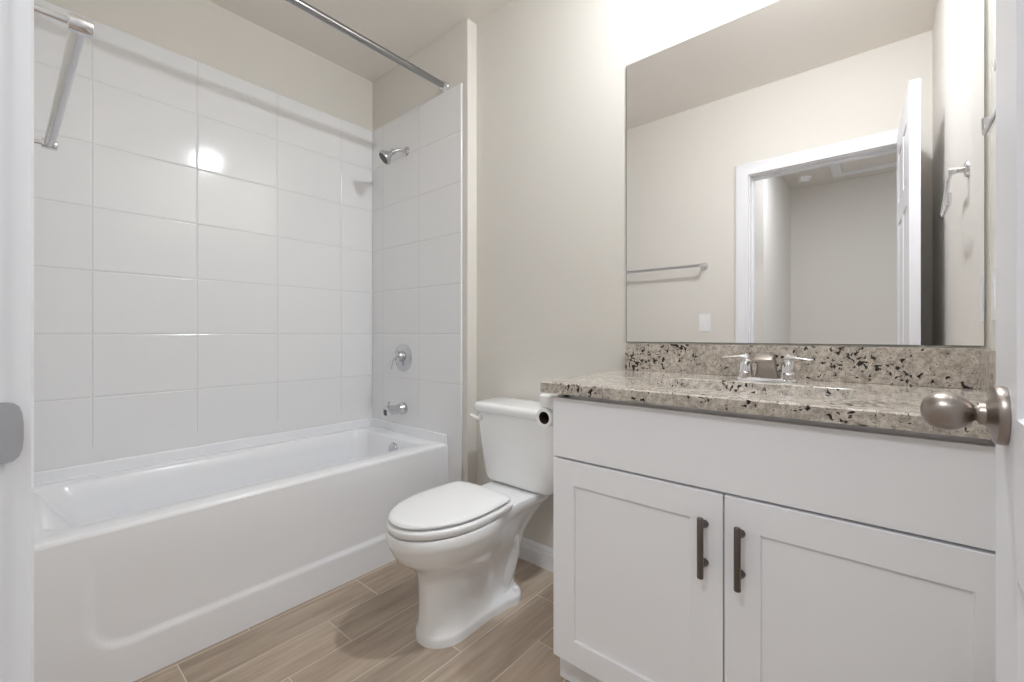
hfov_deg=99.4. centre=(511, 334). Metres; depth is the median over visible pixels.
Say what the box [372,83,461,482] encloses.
wall tiling
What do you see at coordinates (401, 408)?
tub spout
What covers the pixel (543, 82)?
wall
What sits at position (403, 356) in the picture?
shower valve
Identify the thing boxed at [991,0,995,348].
wall
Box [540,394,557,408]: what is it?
toilet paper holder
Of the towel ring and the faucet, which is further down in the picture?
the faucet
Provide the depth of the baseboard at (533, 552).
1.88 m
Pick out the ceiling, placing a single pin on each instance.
(404, 28)
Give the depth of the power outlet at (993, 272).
0.97 m
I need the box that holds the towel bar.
[34,3,93,150]
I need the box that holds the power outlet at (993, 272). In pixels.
[991,268,995,320]
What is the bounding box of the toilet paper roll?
[536,408,552,427]
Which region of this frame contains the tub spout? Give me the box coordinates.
[383,401,407,415]
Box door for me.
[920,0,1023,681]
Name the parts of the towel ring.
post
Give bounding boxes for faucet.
[723,353,812,382]
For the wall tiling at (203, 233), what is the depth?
1.91 m
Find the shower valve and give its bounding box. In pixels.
[389,344,411,370]
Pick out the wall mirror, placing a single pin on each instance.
(798, 171)
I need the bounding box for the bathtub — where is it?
[34,417,447,681]
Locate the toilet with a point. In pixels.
(461, 540)
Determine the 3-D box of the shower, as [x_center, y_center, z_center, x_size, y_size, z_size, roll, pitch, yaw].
[-0.645,-0.972,2.349,0.156,0.119,0.080,0,0,-39]
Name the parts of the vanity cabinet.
door, pull handle, pull handle, false drawer, door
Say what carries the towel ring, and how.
attached to the wall at (993, 2)
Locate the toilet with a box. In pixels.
[386,397,554,648]
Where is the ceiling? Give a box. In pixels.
[208,0,513,81]
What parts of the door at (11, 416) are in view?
strike plate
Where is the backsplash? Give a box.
[625,343,980,389]
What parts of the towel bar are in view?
post, post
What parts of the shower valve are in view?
lever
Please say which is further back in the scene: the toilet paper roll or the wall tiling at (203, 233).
the wall tiling at (203, 233)
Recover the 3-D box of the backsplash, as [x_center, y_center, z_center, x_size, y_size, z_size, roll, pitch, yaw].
[0.776,0.082,1.317,0.920,0.097,0.019,0,0,40]
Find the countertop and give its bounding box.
[541,343,995,439]
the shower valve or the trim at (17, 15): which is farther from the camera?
the shower valve
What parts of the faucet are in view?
lever, handle, spout, plate, handle, lever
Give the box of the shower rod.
[285,0,449,91]
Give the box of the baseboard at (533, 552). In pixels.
[518,537,552,571]
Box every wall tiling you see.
[34,0,371,471]
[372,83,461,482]
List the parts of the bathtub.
overflow plate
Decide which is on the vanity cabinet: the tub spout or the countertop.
the countertop
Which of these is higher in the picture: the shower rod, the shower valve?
the shower rod
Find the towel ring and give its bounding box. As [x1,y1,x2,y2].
[981,59,995,135]
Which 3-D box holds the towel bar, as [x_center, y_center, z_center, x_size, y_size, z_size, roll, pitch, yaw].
[-0.882,-0.450,0.806,0.664,0.052,0.089,0,0,40]
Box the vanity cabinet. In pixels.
[553,394,995,681]
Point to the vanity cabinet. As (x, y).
(690, 544)
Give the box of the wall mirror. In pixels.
[626,0,984,346]
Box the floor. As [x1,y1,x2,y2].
[133,558,569,681]
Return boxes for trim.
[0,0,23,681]
[2,0,33,681]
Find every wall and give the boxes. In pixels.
[45,0,372,130]
[373,0,990,547]
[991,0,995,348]
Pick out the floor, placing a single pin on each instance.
(361, 629)
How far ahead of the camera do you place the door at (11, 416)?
0.40 m
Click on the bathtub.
(144, 563)
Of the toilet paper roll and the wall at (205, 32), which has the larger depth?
the wall at (205, 32)
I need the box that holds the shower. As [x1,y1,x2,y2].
[379,147,408,164]

